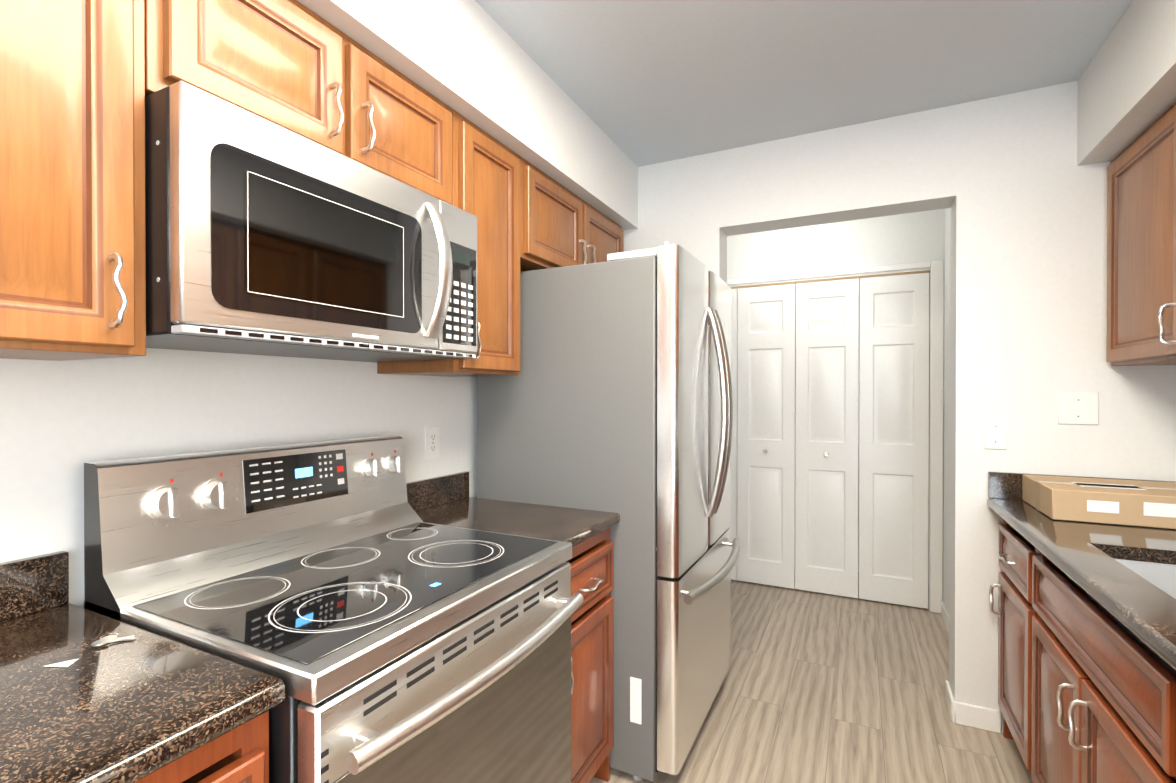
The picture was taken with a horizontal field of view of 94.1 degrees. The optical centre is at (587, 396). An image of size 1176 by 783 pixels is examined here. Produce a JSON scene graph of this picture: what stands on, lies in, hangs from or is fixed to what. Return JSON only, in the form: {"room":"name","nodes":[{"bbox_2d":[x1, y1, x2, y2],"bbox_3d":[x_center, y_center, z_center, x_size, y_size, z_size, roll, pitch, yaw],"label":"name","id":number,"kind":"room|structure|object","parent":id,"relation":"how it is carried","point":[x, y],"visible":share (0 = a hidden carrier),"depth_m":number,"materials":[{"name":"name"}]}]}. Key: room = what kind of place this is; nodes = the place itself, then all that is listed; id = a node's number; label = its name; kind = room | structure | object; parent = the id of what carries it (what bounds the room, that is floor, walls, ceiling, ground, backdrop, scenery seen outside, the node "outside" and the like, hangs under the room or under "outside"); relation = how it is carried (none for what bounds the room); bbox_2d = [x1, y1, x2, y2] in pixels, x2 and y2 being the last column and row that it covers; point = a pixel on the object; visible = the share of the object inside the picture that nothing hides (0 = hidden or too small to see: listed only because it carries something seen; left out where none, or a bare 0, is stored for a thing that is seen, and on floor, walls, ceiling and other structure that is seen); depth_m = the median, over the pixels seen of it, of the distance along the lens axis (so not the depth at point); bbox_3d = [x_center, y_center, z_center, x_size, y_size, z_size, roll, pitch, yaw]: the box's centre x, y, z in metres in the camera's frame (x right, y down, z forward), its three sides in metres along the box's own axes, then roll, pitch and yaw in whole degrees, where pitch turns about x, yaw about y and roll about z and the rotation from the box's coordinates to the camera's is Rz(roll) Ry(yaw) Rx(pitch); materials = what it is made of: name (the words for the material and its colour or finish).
{"room":"kitchen","nodes":[
{"label":"kitchen","id":0,"kind":"room"},
{"bbox_2d":[0,0,1175,732],"bbox_3d":[0.511,0.026,1.323,2.690,2.550,6.300,0,0,26],"label":"wall","id":1,"kind":"structure","parent":0,"point":[978,146],"depth_m":1.99,"materials":[{"name":"paint"}]},
{"bbox_2d":[0,0,145,360],"bbox_3d":[-0.967,-0.450,0.731,0.362,0.768,0.528,0,0,26],"label":"upper cabinet","id":2,"kind":"object","parent":1,"relation":"attached to","point":[72,198],"visible":1,"depth_m":0.82,"materials":[{"name":"brown wood"}]},
{"bbox_2d":[145,0,451,204],"bbox_3d":[-0.679,-0.676,1.310,0.362,0.323,0.764,0,0,26],"label":"upper cabinet","id":3,"kind":"object","parent":1,"relation":"attached to","point":[298,67],"visible":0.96,"depth_m":1.15,"materials":[{"name":"brown wood"}]},
{"bbox_2d":[145,80,476,361],"bbox_3d":[-0.634,-0.307,1.289,0.461,0.405,0.762,0,0,26],"label":"microwave","id":4,"kind":"object","parent":3,"relation":"attached to","point":[264,236],"visible":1,"depth_m":1.05,"materials":[{"name":"silver metal"}]},
{"bbox_2d":[425,426,438,459],"bbox_3d":[-0.557,0.167,1.961,0.007,0.116,0.072,0,0,26],"label":"electrical outlet plate","id":5,"kind":"object","parent":1,"relation":"attached to","point":[431,442],"visible":1,"depth_m":1.95,"materials":[{"name":"white plastic"}]},
{"bbox_2d":[377,109,519,376],"bbox_3d":[-0.430,-0.456,1.811,0.362,0.768,0.349,0,0,26],"label":"upper cabinet","id":6,"kind":"object","parent":1,"relation":"attached to","point":[485,179],"visible":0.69,"depth_m":1.73,"materials":[{"name":"brown wood"}]},
{"bbox_2d":[519,156,623,271],"bbox_3d":[-0.149,-0.667,2.377,0.362,0.353,0.913,0,0,26],"label":"upper cabinet","id":7,"kind":"object","parent":1,"relation":"attached to","point":[561,225],"visible":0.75,"depth_m":2.12,"materials":[{"name":"brown wood"}]},
{"bbox_2d":[730,273,928,608],"bbox_3d":[1.371,0.267,3.621,1.507,2.019,0.062,0,0,26],"label":"bifold closet doors","id":8,"kind":"structure","parent":1,"relation":"in","point":[794,504],"depth_m":3.52,"materials":[{"name":"white wood"}]},
{"bbox_2d":[727,260,943,613],"bbox_3d":[1.385,0.241,3.623,1.628,2.095,0.064,0,0,26],"label":"trim","id":9,"kind":"structure","parent":1,"relation":"attached to","point":[936,422],"depth_m":3.25,"materials":[{"name":"beige wood"}]},
{"bbox_2d":[941,600,1000,732],"bbox_3d":[1.032,1.249,3.079,1.865,0.085,1.262,0,0,26],"label":"baseboard","id":10,"kind":"structure","parent":1,"relation":"attached to","point":[978,717],"depth_m":2.15,"materials":[{"name":"white wood"}]},
{"bbox_2d":[984,419,1006,449],"bbox_3d":[1.569,0.146,2.106,0.072,0.116,0.014,0,0,26],"label":"light switch","id":11,"kind":"object","parent":1,"relation":"attached to","point":[995,433],"visible":1,"depth_m":2.11,"materials":[{"name":"white plastic"}]},
{"bbox_2d":[1058,392,1098,424],"bbox_3d":[1.792,0.044,2.000,0.115,0.118,0.006,0,0,26],"label":"light switch","id":12,"kind":"object","parent":1,"relation":"attached to","point":[1078,407],"visible":1,"depth_m":2.00,"materials":[{"name":"white plastic"}]},
{"bbox_2d":[1106,103,1175,365],"bbox_3d":[1.862,-0.473,1.652,0.362,0.733,0.553,0,0,26],"label":"upper cabinet","id":13,"kind":"object","parent":1,"relation":"attached to","point":[1141,249],"visible":1,"depth_m":1.70,"materials":[{"name":"brown wood"}]},
{"bbox_2d":[589,572,1032,782],"bbox_3d":[0.511,1.331,1.330,2.690,0.060,6.300,0,0,26],"label":"floor","id":14,"kind":"structure","parent":0,"point":[816,687],"depth_m":2.29,"materials":[{"name":"brown wood"}]},
{"bbox_2d":[135,711,268,782],"bbox_3d":[-1.009,0.872,0.343,0.638,0.868,1.284,0,0,26],"label":"base cabinet","id":15,"kind":"object","parent":14,"relation":"on","point":[239,754],"visible":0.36,"depth_m":0.70,"materials":[{"name":"brown wood"}]},
{"bbox_2d":[0,551,284,782],"bbox_3d":[-1.003,0.369,0.337,0.653,0.135,1.284,0,0,26],"label":"countertop","id":16,"kind":"structure","parent":15,"relation":"on","point":[144,703],"depth_m":0.74,"materials":[{"name":"stone"}]},
{"bbox_2d":[43,659,77,666],"bbox_3d":[-0.779,0.397,0.813,0.035,0.001,0.035,0,0,26],"label":"paper scrap","id":17,"kind":"object","parent":16,"relation":"on","point":[65,663],"visible":1,"depth_m":0.81,"materials":[{"name":"white paper"}]},
{"bbox_2d":[91,633,135,645],"bbox_3d":[-0.771,0.394,0.884,0.051,0.006,0.050,0,0,26],"label":"keys","id":18,"kind":"object","parent":16,"relation":"on","point":[106,639],"visible":0.9,"depth_m":0.88,"materials":[{"name":"silver metal"}]},
{"bbox_2d":[84,435,583,782],"bbox_3d":[-0.467,0.713,1.221,0.732,1.176,0.758,0,0,26],"label":"range","id":19,"kind":"object","parent":14,"relation":"on","point":[362,611],"visible":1,"depth_m":1.09,"materials":[{"name":"silver metal"}]},
{"bbox_2d":[566,528,612,782],"bbox_3d":[-0.271,0.864,1.790,0.671,0.868,0.424,0,0,26],"label":"base cabinet","id":20,"kind":"object","parent":14,"relation":"on","point":[590,561],"visible":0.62,"depth_m":1.69,"materials":[{"name":"brown wood"}]},
{"bbox_2d":[406,471,619,546],"bbox_3d":[-0.279,0.361,1.792,0.653,0.135,0.426,0,0,26],"label":"countertop","id":21,"kind":"structure","parent":20,"relation":"on","point":[447,500],"depth_m":1.82,"materials":[{"name":"stone"}]},
{"bbox_2d":[477,242,739,781],"bbox_3d":[0.152,0.394,2.288,0.889,1.803,0.836,0,0,26],"label":"fridge","id":22,"kind":"object","parent":14,"relation":"on","point":[615,395],"visible":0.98,"depth_m":1.87,"materials":[{"name":"silver metal"}]},
{"bbox_2d":[989,520,1038,772],"bbox_3d":[1.741,0.864,1.764,0.671,0.868,0.453,0,0,26],"label":"base cabinet","id":23,"kind":"object","parent":14,"relation":"on","point":[1016,612],"visible":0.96,"depth_m":1.87,"materials":[{"name":"brown wood"}]},
{"bbox_2d":[1031,551,1175,782],"bbox_3d":[1.448,0.868,1.175,0.671,0.868,0.860,0,0,26],"label":"base cabinet","id":24,"kind":"object","parent":14,"relation":"on","point":[1103,698],"visible":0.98,"depth_m":1.26,"materials":[{"name":"brown wood"}]},
{"bbox_2d":[987,471,1175,677],"bbox_3d":[1.051,0.460,0.373,0.672,0.319,3.576,0,0,26],"label":"countertop","id":25,"kind":"structure","parent":24,"relation":"on","point":[1131,586],"depth_m":1.41,"materials":[{"name":"stone"}]},
{"bbox_2d":[1022,474,1175,528],"bbox_3d":[1.782,0.342,1.779,0.519,0.098,0.358,0,0,26],"label":"cardboard box","id":26,"kind":"object","parent":25,"relation":"on","point":[1140,503],"visible":1,"depth_m":1.71,"materials":[{"name":"brown cardboard"}]}
]}

